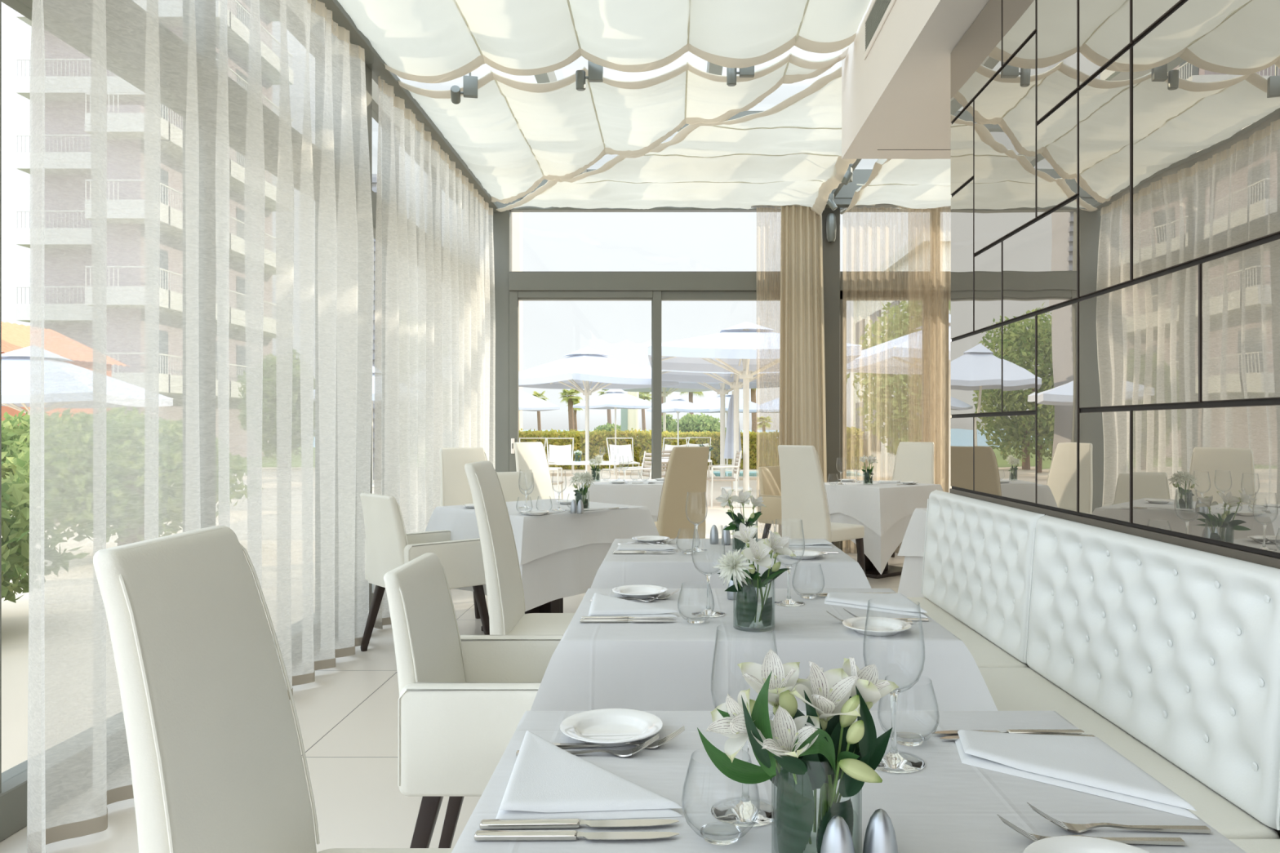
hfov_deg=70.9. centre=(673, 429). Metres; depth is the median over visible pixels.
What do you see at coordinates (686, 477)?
dining chair
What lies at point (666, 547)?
napkin
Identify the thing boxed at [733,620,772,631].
glass vase
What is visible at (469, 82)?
spotlight
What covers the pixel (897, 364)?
sheer curtain
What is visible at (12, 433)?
tree
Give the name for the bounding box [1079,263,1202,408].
mirror panel
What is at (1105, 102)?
mirror panel
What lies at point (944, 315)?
door
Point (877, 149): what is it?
trim
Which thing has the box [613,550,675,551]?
table knife
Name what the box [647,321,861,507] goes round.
umbrella
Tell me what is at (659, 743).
fork
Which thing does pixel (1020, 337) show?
mirror panel
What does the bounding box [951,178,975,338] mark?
mirror panel
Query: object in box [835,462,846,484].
wine glass
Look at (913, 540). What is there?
tablecloth
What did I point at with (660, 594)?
fork
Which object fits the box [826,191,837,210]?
spotlight
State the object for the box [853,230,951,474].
hotel building
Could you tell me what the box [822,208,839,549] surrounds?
column
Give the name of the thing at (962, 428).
mirror panel
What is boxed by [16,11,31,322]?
hotel building
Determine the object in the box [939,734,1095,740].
table knife
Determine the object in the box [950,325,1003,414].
mirror panel
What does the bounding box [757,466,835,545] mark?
armchair
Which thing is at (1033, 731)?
table knife
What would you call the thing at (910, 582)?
cloth
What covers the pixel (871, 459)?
flower bouquet
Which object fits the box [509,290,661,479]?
door
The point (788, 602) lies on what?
wine glass
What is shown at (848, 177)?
spotlight
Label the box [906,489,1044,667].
banquette
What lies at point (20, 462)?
tree
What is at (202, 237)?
sheer curtain
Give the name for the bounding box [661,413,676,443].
tree
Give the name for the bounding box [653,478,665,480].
plate
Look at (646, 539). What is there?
plate
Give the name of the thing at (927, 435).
door
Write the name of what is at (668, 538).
fork
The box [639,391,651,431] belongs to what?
palm tree
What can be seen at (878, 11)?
air vent
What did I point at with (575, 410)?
palm tree
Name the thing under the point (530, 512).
plate
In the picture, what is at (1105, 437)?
mirror panel
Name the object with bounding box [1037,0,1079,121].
mirror panel
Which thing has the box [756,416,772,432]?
palm tree
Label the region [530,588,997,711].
tablecloth
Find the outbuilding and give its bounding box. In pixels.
[1,321,30,475]
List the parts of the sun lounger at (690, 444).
frame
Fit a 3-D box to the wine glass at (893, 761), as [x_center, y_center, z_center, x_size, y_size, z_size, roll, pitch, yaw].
[0.310,0.356,1.265,0.085,0.226,0.085,0,0,0]
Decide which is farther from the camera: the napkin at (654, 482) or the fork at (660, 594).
the napkin at (654, 482)
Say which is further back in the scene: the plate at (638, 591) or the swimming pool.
the swimming pool
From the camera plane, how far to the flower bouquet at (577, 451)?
13.28 m
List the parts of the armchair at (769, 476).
leg, backrest, armrest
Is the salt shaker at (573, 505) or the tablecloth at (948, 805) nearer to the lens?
the tablecloth at (948, 805)
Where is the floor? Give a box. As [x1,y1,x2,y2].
[0,552,905,852]
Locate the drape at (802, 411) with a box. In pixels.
[777,204,826,537]
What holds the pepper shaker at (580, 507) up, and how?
on the tablecloth at (535, 536)
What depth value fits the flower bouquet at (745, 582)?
2.09 m
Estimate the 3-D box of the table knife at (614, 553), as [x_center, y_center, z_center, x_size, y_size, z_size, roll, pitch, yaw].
[-0.111,0.465,3.378,0.234,0.008,0.018,0,0,-1]
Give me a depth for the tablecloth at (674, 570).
3.17 m
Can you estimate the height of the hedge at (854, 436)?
1.403 m
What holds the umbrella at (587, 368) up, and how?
on the terrace
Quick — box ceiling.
[372,61,872,197]
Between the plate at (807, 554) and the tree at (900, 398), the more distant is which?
the tree at (900, 398)
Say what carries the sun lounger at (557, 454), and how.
on the terrace
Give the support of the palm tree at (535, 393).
on the lawn
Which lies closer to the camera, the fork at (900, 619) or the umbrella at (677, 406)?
the fork at (900, 619)
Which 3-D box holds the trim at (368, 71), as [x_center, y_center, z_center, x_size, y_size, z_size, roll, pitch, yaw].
[-1.895,-0.480,5.290,0.190,3.400,0.140,0,0,0]
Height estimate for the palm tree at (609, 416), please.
3.603 m
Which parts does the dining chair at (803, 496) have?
backrest, seat, leg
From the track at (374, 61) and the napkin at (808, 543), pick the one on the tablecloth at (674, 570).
the napkin at (808, 543)
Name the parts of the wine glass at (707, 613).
stem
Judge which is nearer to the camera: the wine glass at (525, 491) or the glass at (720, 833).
the glass at (720, 833)
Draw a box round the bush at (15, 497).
[1,461,29,603]
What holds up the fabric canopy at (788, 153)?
attached to the wall
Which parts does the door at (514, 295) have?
handle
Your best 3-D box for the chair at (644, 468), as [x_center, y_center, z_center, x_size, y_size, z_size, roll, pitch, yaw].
[-0.582,0.789,13.614,0.520,0.902,0.498,0,0,-20]
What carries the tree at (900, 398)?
on the terrace
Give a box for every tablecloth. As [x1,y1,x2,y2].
[425,498,659,564]
[451,711,1246,852]
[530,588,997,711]
[575,479,664,516]
[590,538,871,588]
[823,480,942,536]
[897,507,928,556]
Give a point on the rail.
(840, 205)
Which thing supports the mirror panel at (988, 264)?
attached to the frame
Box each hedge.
[519,427,651,469]
[661,430,779,469]
[846,426,863,469]
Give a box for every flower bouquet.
[568,471,595,508]
[573,449,582,461]
[587,454,603,479]
[697,648,898,852]
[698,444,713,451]
[711,522,795,626]
[715,488,766,550]
[858,454,877,483]
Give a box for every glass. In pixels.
[518,470,533,508]
[518,477,533,513]
[551,472,566,511]
[675,529,700,554]
[677,585,714,623]
[681,754,759,845]
[685,493,707,551]
[691,527,724,617]
[711,627,777,826]
[773,520,804,606]
[791,564,824,599]
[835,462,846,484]
[862,600,924,773]
[877,679,939,746]
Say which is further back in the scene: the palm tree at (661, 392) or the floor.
the palm tree at (661, 392)
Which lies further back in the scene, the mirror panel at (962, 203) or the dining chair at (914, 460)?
the dining chair at (914, 460)
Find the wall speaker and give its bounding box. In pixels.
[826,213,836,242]
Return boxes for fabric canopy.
[337,0,870,83]
[397,47,848,204]
[495,66,856,215]
[840,159,951,214]
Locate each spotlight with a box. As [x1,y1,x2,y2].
[450,71,477,104]
[575,60,603,90]
[726,66,754,86]
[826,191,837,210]
[841,164,853,185]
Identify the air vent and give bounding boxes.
[863,0,895,60]
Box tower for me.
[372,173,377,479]
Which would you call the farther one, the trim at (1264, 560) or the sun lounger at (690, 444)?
the sun lounger at (690, 444)
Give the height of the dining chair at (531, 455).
1.099 m
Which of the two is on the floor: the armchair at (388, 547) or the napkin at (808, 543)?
the armchair at (388, 547)
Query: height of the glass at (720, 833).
0.094 m
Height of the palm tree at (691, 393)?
4.046 m
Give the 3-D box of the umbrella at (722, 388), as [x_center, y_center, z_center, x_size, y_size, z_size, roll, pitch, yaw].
[1.167,-0.270,21.400,3.226,3.020,3.226,0,0,0]
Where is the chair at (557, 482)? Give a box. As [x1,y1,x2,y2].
[548,466,563,499]
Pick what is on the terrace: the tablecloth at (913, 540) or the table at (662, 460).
the table at (662, 460)
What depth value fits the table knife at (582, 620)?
2.17 m
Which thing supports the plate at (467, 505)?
on the tablecloth at (535, 536)
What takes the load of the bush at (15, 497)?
on the terrace
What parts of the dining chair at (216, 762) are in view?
backrest, seat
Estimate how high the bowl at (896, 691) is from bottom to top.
0.128 m
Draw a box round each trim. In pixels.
[364,62,372,610]
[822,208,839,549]
[877,149,951,150]
[949,488,1279,568]
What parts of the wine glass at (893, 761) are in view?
stem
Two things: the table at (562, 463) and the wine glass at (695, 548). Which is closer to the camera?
the wine glass at (695, 548)
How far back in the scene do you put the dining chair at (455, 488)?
6.25 m
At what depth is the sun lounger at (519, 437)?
25.83 m
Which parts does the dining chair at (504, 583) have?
backrest, seat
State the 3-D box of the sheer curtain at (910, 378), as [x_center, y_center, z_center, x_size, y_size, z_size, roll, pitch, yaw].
[3.125,-0.475,8.620,1.750,3.350,0.067,0,0,0]
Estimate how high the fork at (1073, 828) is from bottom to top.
0.027 m
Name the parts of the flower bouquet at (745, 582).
stem, stem, stem, stem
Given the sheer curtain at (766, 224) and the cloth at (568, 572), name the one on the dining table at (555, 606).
the cloth at (568, 572)
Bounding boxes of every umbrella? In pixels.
[1,346,30,414]
[372,366,374,488]
[519,346,678,483]
[519,387,559,411]
[573,388,651,471]
[601,361,711,431]
[646,394,709,473]
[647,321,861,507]
[661,369,779,491]
[661,380,779,481]
[696,391,764,470]
[724,391,742,486]
[760,397,779,413]
[846,313,951,493]
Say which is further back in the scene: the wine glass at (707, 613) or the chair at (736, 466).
the chair at (736, 466)
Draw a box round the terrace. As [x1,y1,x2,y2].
[1,468,892,773]
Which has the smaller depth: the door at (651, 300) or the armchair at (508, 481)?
the armchair at (508, 481)
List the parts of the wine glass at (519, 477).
stem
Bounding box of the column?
[621,391,639,436]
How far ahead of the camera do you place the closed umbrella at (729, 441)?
18.92 m
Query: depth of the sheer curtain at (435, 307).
6.37 m
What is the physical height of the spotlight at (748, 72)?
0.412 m
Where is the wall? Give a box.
[841,0,989,159]
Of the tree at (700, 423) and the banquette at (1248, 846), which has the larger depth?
the tree at (700, 423)
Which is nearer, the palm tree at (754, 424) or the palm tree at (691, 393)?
the palm tree at (691, 393)
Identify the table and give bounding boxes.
[480,597,563,631]
[556,461,621,475]
[661,458,711,462]
[857,554,902,578]
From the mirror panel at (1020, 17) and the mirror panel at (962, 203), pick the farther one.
the mirror panel at (962, 203)
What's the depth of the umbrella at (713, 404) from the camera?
26.93 m
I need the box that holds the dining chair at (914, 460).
[890,441,934,557]
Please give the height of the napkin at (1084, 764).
0.019 m
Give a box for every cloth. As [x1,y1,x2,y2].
[454,542,612,611]
[651,515,658,521]
[828,512,912,574]
[897,555,924,597]
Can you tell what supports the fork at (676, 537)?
on the tablecloth at (674, 570)
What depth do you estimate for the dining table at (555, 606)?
5.34 m
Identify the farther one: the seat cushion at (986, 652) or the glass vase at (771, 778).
the seat cushion at (986, 652)
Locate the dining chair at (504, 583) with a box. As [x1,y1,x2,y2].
[464,460,574,635]
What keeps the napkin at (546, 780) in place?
on the tablecloth at (948, 805)
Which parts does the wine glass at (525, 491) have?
stem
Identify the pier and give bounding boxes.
[511,212,522,431]
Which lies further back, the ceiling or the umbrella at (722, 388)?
the umbrella at (722, 388)
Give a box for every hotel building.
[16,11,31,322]
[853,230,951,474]
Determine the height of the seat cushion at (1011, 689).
0.106 m
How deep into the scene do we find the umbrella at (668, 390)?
30.41 m
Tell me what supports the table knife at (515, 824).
on the tablecloth at (948, 805)
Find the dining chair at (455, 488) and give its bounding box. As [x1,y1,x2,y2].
[439,447,487,618]
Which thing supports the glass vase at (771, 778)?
on the tablecloth at (948, 805)
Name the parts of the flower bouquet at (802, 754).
stem, stem, stem, stem, stem, stem, stem, stem, stem, stem, stem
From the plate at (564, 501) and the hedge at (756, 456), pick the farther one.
the hedge at (756, 456)
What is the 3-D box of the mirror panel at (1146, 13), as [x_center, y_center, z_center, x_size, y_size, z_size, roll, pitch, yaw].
[1.190,-1.308,1.869,0.008,0.609,0.903,0,0,0]
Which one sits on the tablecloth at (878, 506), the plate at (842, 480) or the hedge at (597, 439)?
the plate at (842, 480)
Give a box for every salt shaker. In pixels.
[570,499,577,513]
[721,525,730,545]
[862,808,897,852]
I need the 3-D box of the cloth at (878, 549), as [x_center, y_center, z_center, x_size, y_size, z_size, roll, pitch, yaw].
[1.700,0.803,7.680,0.982,0.661,0.982,0,0,-38]
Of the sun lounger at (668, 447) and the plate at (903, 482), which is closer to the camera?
the plate at (903, 482)
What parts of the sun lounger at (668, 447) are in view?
frame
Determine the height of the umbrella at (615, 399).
2.526 m
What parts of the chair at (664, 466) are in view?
backrest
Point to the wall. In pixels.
(898, 97)
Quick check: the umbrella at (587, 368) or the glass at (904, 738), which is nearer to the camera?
the glass at (904, 738)
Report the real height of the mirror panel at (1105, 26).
0.609 m
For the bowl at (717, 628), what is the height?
0.128 m
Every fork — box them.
[515,733,659,756]
[551,725,684,748]
[590,591,666,601]
[617,537,668,544]
[617,588,679,599]
[627,537,677,543]
[826,610,912,623]
[843,608,928,621]
[996,813,1185,845]
[1026,802,1210,833]
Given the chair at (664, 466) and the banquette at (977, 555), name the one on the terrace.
the chair at (664, 466)
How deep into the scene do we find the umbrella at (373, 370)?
19.15 m
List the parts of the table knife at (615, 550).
handle, blade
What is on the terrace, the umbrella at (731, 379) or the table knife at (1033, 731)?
the umbrella at (731, 379)
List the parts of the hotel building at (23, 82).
railing, railing, railing, railing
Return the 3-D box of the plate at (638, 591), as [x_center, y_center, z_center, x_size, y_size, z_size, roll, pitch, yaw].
[-0.095,0.460,2.525,0.157,0.018,0.157,0,0,0]
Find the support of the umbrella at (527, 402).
on the terrace
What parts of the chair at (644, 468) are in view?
armrest, armrest, leg, backrest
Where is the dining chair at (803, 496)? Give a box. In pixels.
[777,444,865,573]
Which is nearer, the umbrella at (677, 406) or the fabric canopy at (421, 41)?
the fabric canopy at (421, 41)
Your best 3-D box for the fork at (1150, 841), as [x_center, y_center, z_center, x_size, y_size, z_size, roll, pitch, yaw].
[0.472,0.454,1.017,0.205,0.027,0.024,0,0,1]
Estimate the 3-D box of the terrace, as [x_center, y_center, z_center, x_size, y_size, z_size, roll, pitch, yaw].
[0.000,1.330,11.600,60.000,0.180,35.200,0,0,0]
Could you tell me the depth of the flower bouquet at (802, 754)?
0.96 m
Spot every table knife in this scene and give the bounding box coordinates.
[474,830,679,840]
[479,817,679,829]
[579,618,675,622]
[581,616,675,619]
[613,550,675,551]
[613,551,672,554]
[816,592,896,595]
[931,728,1084,734]
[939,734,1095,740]
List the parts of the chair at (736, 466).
leg, leg, armrest, seat, armrest, leg, backrest, leg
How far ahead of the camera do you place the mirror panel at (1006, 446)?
3.19 m
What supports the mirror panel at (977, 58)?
attached to the frame
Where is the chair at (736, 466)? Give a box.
[706,449,742,507]
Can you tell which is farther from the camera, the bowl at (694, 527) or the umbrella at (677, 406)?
the umbrella at (677, 406)
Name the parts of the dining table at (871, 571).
plate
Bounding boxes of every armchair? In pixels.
[360,493,489,651]
[383,552,563,848]
[496,471,529,502]
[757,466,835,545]
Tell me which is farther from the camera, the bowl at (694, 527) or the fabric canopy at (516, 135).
the fabric canopy at (516, 135)
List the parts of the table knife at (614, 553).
handle, blade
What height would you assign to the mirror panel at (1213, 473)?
0.293 m
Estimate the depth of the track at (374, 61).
5.62 m
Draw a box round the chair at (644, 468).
[615,451,651,479]
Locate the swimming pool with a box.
[706,470,892,479]
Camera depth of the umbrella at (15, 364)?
15.06 m
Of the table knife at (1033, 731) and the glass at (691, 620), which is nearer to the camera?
the table knife at (1033, 731)
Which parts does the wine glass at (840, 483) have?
stem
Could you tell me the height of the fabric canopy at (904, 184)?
0.181 m
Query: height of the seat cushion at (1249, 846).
0.106 m
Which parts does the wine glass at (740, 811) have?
stem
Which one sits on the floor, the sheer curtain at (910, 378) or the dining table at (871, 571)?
the dining table at (871, 571)
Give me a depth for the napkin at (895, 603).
2.37 m
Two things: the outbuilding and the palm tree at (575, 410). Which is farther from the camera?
the palm tree at (575, 410)
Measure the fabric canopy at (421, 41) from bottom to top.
0.178 m
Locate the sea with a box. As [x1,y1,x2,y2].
[522,430,779,436]
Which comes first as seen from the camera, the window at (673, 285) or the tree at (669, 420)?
the window at (673, 285)
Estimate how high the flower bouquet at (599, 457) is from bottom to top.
0.231 m
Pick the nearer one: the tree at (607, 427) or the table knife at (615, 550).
the table knife at (615, 550)
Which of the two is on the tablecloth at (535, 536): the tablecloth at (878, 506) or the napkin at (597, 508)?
the napkin at (597, 508)
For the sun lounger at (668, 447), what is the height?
0.996 m
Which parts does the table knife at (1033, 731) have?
blade, handle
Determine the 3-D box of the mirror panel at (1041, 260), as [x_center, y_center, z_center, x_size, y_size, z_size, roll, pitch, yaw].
[1.190,-0.533,2.937,0.009,0.294,0.598,0,0,0]
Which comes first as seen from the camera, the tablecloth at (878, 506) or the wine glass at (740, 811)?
the wine glass at (740, 811)
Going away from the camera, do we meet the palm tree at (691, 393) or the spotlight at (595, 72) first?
the spotlight at (595, 72)
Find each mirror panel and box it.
[950,0,1004,123]
[950,100,974,195]
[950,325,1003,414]
[950,417,974,490]
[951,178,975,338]
[974,32,1038,253]
[974,241,1003,331]
[974,414,1037,503]
[1002,0,1037,65]
[1003,197,1079,322]
[1003,315,1037,412]
[1036,92,1079,217]
[1036,302,1079,512]
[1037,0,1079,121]
[1079,0,1133,86]
[1079,48,1133,297]
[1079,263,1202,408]
[1079,410,1133,523]
[1133,0,1183,40]
[1133,0,1279,279]
[1133,404,1279,553]
[1202,238,1279,402]
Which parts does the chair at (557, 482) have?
armrest, seat, leg, leg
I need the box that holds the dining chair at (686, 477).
[653,446,709,538]
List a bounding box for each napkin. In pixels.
[495,730,683,820]
[564,507,613,513]
[587,592,678,617]
[616,543,676,552]
[646,480,664,483]
[788,539,832,547]
[824,592,927,617]
[877,480,901,483]
[955,729,1199,820]
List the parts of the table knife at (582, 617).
handle, blade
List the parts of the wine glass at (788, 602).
stem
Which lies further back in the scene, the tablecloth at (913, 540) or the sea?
the sea
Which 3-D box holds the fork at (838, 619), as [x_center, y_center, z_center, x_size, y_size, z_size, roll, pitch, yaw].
[0.472,0.454,2.170,0.205,0.027,0.024,0,0,1]
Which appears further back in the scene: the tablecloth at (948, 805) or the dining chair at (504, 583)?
the dining chair at (504, 583)
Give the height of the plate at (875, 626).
0.018 m
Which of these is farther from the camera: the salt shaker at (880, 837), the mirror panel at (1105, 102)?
the mirror panel at (1105, 102)
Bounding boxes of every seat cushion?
[906,597,1028,667]
[978,667,1279,839]
[1228,839,1279,852]
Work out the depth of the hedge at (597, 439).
27.57 m
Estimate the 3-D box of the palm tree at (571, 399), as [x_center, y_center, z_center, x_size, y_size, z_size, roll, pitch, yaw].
[-5.224,-0.445,46.014,1.374,3.400,1.484,0,0,-25]
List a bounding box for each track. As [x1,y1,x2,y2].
[317,0,501,212]
[827,159,861,199]
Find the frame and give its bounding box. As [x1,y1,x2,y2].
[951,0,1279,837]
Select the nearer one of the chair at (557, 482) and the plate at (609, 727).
the plate at (609, 727)
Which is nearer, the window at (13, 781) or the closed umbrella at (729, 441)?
the window at (13, 781)
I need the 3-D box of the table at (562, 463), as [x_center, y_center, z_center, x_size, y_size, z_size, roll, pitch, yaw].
[-1.250,0.865,13.400,0.900,0.750,0.800,0,0,0]
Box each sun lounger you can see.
[519,437,546,452]
[546,437,573,475]
[606,437,639,475]
[661,437,689,472]
[686,437,711,470]
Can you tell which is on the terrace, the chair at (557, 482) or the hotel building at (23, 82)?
the chair at (557, 482)
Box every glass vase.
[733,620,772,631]
[771,777,862,852]
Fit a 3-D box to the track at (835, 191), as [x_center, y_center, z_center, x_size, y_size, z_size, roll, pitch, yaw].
[1.510,-2.300,7.600,0.040,0.200,2.400,0,0,0]
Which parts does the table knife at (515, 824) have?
handle, blade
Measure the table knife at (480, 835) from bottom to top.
0.008 m
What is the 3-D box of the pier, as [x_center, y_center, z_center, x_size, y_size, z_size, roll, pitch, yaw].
[-5.630,-4.325,31.300,0.740,11.150,0.720,0,0,0]
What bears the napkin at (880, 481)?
on the tablecloth at (878, 506)
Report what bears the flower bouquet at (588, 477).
in the glass vase
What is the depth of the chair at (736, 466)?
14.33 m
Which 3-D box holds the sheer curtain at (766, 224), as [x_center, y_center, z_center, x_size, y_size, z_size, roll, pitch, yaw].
[0.960,-0.475,8.699,0.320,3.350,0.055,0,0,0]
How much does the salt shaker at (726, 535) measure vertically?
0.078 m
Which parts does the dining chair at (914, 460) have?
backrest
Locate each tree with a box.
[1,408,30,486]
[1,428,30,511]
[532,391,548,431]
[559,389,582,431]
[567,401,582,431]
[593,422,621,431]
[598,389,611,423]
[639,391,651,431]
[661,391,672,448]
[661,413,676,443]
[667,413,726,432]
[677,391,704,415]
[751,388,757,433]
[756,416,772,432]
[846,300,951,454]
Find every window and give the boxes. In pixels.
[0,0,378,842]
[493,197,951,551]
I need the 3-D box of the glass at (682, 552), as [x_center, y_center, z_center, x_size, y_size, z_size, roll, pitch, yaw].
[0.054,0.422,3.384,0.090,0.094,0.090,0,0,0]
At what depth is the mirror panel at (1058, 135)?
2.77 m
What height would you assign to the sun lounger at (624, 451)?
0.996 m
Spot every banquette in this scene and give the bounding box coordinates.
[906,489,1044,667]
[978,515,1279,839]
[1228,771,1279,852]
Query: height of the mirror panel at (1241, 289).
0.313 m
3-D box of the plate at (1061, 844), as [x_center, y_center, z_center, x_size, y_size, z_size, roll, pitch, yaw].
[0.440,0.460,0.918,0.157,0.018,0.157,0,0,0]
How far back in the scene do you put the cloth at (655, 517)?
7.62 m
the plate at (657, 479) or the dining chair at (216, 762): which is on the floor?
the dining chair at (216, 762)
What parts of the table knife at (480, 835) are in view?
handle, blade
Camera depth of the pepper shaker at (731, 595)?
2.47 m
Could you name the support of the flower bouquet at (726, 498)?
in the glass vase
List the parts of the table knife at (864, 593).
handle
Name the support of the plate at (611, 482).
on the tablecloth at (646, 495)
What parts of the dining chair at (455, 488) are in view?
backrest, leg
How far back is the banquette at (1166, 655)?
2.07 m
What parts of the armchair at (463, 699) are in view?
backrest, leg, leg, armrest, armrest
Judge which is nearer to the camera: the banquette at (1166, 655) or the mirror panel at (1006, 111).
the banquette at (1166, 655)
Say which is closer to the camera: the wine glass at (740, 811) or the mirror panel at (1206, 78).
the wine glass at (740, 811)
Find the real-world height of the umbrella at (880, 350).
3.170 m
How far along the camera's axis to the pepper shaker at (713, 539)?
3.67 m
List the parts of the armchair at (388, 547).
leg, backrest, armrest, armrest, leg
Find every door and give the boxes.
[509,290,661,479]
[651,300,653,479]
[840,290,932,550]
[940,290,951,492]
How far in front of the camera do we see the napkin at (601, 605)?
2.26 m
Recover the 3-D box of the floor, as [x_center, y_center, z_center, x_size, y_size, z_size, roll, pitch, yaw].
[1.050,1.295,2.525,6.700,0.150,13.050,0,0,0]
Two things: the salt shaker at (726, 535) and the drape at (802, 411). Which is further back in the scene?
the drape at (802, 411)
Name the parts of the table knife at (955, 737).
blade, handle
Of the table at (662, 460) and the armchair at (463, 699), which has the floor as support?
the armchair at (463, 699)
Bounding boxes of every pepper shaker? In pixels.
[577,499,583,514]
[709,524,718,544]
[727,580,737,599]
[820,815,854,852]
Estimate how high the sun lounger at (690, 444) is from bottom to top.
0.996 m
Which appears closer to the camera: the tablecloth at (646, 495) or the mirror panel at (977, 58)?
the mirror panel at (977, 58)
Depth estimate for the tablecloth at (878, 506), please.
7.29 m
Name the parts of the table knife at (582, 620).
handle, blade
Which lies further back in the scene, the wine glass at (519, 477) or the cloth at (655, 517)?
the cloth at (655, 517)
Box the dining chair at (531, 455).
[514,441,555,500]
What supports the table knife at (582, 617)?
on the tablecloth at (664, 665)
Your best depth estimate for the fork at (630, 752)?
1.29 m
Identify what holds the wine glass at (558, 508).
on the tablecloth at (535, 536)
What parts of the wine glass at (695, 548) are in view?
stem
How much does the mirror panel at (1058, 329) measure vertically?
0.618 m
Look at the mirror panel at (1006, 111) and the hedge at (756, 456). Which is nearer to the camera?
the mirror panel at (1006, 111)
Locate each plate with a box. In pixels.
[461,503,474,508]
[520,510,550,515]
[555,499,576,504]
[560,708,662,746]
[608,480,626,484]
[612,584,667,599]
[631,535,669,543]
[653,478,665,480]
[783,550,823,559]
[838,479,856,481]
[842,617,911,635]
[899,481,918,484]
[1022,835,1150,852]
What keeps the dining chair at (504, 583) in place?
on the floor
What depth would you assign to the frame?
2.34 m
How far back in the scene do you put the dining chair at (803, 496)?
6.77 m
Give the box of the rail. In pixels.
[751,202,951,208]
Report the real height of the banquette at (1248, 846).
0.948 m
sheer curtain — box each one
[26,0,373,852]
[373,75,495,629]
[756,207,781,538]
[842,206,942,553]
[907,206,951,489]
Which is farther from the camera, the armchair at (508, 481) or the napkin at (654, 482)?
the napkin at (654, 482)
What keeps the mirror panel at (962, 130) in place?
attached to the frame
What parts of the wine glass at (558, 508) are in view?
stem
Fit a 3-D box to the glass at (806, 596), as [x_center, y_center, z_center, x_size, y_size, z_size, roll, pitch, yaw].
[0.375,0.422,2.501,0.090,0.094,0.090,0,0,0]
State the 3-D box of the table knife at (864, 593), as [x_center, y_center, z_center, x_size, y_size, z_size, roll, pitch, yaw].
[0.511,0.465,2.530,0.234,0.008,0.018,0,0,0]
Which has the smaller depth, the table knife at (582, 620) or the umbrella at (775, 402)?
the table knife at (582, 620)
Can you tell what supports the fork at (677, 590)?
on the tablecloth at (664, 665)
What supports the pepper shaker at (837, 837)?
on the tablecloth at (948, 805)
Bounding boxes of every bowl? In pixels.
[691,527,724,574]
[711,627,777,719]
[862,600,924,693]
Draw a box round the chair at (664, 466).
[641,450,671,479]
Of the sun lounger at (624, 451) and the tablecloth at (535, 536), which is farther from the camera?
the sun lounger at (624, 451)
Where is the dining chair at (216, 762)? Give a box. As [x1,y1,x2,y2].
[93,525,453,852]

